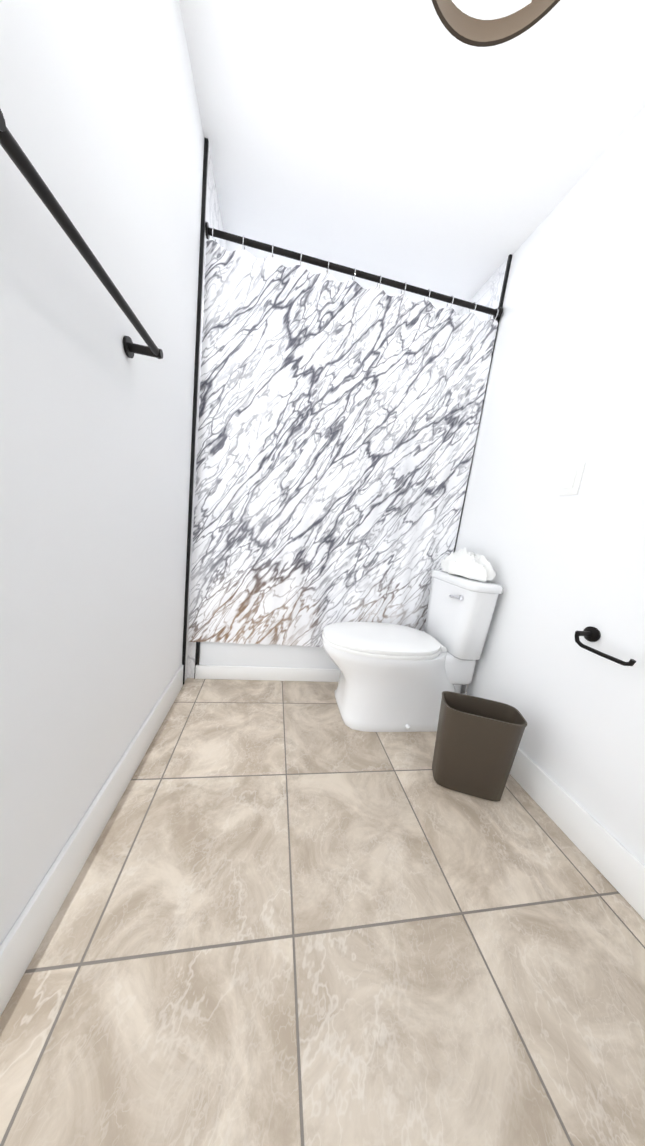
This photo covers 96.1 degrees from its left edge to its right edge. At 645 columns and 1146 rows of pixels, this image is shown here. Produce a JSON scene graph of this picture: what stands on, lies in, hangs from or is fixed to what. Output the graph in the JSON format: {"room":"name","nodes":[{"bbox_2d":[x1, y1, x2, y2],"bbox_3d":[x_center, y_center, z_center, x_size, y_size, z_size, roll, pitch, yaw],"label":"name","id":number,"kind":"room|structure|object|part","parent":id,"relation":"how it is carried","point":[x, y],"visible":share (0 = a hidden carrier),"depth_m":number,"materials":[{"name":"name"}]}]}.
{"room":"bathroom","nodes":[
{"label":"bathroom","id":0,"kind":"room"},
{"bbox_2d":[0,0,203,945],"bbox_3d":[-0.458,-0.341,0.016,0.100,2.470,4.860,5,10,-10],"label":"wall","id":1,"kind":"structure","parent":0,"point":[99,107],"depth_m":0.65,"materials":[{"name":"white paint"}]},
{"bbox_2d":[0,109,162,358],"bbox_3d":[-0.439,-0.554,0.546,0.085,0.048,0.528,5,10,-10],"label":"towel bar","id":2,"kind":"object","parent":1,"relation":"attached to","point":[9,144],"visible":1,"depth_m":0.45,"materials":[{"name":"black metal"}]},
{"bbox_2d":[0,665,182,1015],"bbox_3d":[-0.626,0.714,0.736,0.014,0.130,1.730,5,10,-10],"label":"baseboard","id":3,"kind":"structure","parent":1,"relation":"attached to","point":[17,950],"depth_m":0.70,"materials":[{"name":"white paint"}]},
{"bbox_2d":[185,149,226,680],"bbox_3d":[-0.702,-0.675,1.844,0.012,2.470,0.888,5,10,-10],"label":"wall tile","id":4,"kind":"structure","parent":1,"relation":"attached to","point":[213,218],"depth_m":1.39,"materials":[{"name":"stone"}]},
{"bbox_2d":[188,222,502,647],"bbox_3d":[0.099,-0.522,1.586,1.512,1.976,0.064,5,10,-10],"label":"shower curtain","id":5,"kind":"object","parent":4,"relation":"attached to","point":[338,423],"visible":0.92,"depth_m":1.55,"materials":[{"name":"patterned fabric"},{"name":"black metal"}]},
{"bbox_2d":[182,137,511,684],"bbox_3d":[0.109,-0.531,1.573,1.530,2.470,0.076,5,10,-10],"label":"trim","id":6,"kind":"structure","parent":1,"relation":"attached to","point":[202,238],"depth_m":1.40,"materials":[{"name":"black"}]},
{"bbox_2d":[0,656,644,1145],"bbox_3d":[0.191,0.971,0.367,1.730,0.060,4.860,5,10,-10],"label":"floor","id":7,"kind":"structure","parent":0,"point":[296,914],"depth_m":0.65,"materials":[{"name":"tile"}]},
{"bbox_2d":[187,642,195,677],"bbox_3d":[-0.740,0.392,1.664,0.040,0.430,0.056,5,10,-10],"label":"wall tile","id":8,"kind":"structure","parent":7,"relation":"on","point":[191,659],"depth_m":1.65,"materials":[{"name":"stone"}]},
{"bbox_2d":[199,641,338,668],"bbox_3d":[-0.060,0.394,2.178,1.450,0.420,0.825,5,10,-10],"label":"bathtub","id":9,"kind":"object","parent":7,"relation":"on","point":[253,655],"visible":0.06,"depth_m":1.72,"materials":[{"name":"white plastic"}]},
{"bbox_2d":[195,665,339,681],"bbox_3d":[-0.018,0.633,1.798,1.458,0.085,0.011,5,10,-10],"label":"baseboard","id":10,"kind":"structure","parent":9,"relation":"attached to","point":[259,673],"depth_m":1.73,"materials":[{"name":"white paint"}]},
{"bbox_2d":[322,569,503,731],"bbox_3d":[0.396,0.372,1.536,0.812,0.781,0.412,5,10,-10],"label":"toilet","id":11,"kind":"object","parent":7,"relation":"on","point":[396,678],"visible":0.98,"depth_m":1.41,"materials":[{"name":"white ceramic"}]},
{"bbox_3d":[0.311,0.339,1.516,0.634,0.048,0.404,5,10,-10],"label":"seat","id":12,"kind":"part","parent":11,"relation":"part of","materials":[{"name":"white plastic"}]},
{"bbox_2d":[441,548,495,581],"bbox_3d":[0.745,-0.063,1.529,0.164,0.147,0.384,5,10,-10],"label":"cloth towel","id":13,"kind":"object","parent":11,"relation":"on","point":[464,563],"visible":0.98,"depth_m":1.43,"materials":[{"name":"white fabric"}]},
{"bbox_2d":[432,691,526,800],"bbox_3d":[0.596,0.685,1.147,0.286,0.340,0.146,9,10,11],"label":"trash can","id":14,"kind":"object","parent":7,"relation":"on","point":[478,740],"visible":1,"depth_m":1.10,"materials":[{"name":"brown plastic"}]},
{"bbox_2d":[179,0,644,313],"bbox_3d":[0.490,-1.507,-0.046,1.730,0.060,4.860,5,10,-10],"label":"ceiling","id":15,"kind":"structure","parent":0,"point":[416,143],"depth_m":1.08,"materials":[{"name":"white paint"}]},
{"bbox_2d":[432,0,559,46],"bbox_3d":[0.402,-1.435,0.520,0.380,0.286,0.380,5,10,-10],"label":"ceiling light","id":16,"kind":"object","parent":15,"relation":"attached to","point":[459,24],"visible":1,"depth_m":0.71,"materials":[{"name":"gold metal"}]},
{"bbox_2d":[455,108,644,865],"bbox_3d":[1.139,-0.196,0.305,0.100,2.470,4.860,5,10,-10],"label":"wall","id":17,"kind":"structure","parent":0,"point":[566,384],"depth_m":1.10,"materials":[{"name":"white paint"}]},
{"bbox_2d":[458,258,507,320],"bbox_3d":[0.806,-0.756,2.113,0.012,2.040,0.842,5,10,-10],"label":"wall tile","id":18,"kind":"structure","parent":17,"relation":"attached to","point":[488,293],"depth_m":1.66,"materials":[{"name":"stone"}]},
{"bbox_2d":[559,462,584,495],"bbox_3d":[0.952,-0.357,1.110,0.010,0.116,0.072,5,10,-10],"label":"switch plate","id":19,"kind":"object","parent":17,"relation":"attached to","point":[572,478],"visible":1,"depth_m":1.10,"materials":[{"name":"white plastic"}]},
{"bbox_2d":[509,747,644,919],"bbox_3d":[0.863,0.852,0.986,0.014,0.130,1.926,5,10,-10],"label":"baseboard","id":20,"kind":"structure","parent":17,"relation":"attached to","point":[617,864],"depth_m":0.95,"materials":[{"name":"white paint"}]},
{"bbox_2d":[574,626,635,665],"bbox_3d":[0.903,0.228,0.921,0.068,0.068,0.194,5,10,-10],"label":"toilet paper holder","id":21,"kind":"object","parent":17,"relation":"attached to","point":[591,634],"visible":1,"depth_m":0.97,"materials":[{"name":"black metal"}]}
]}

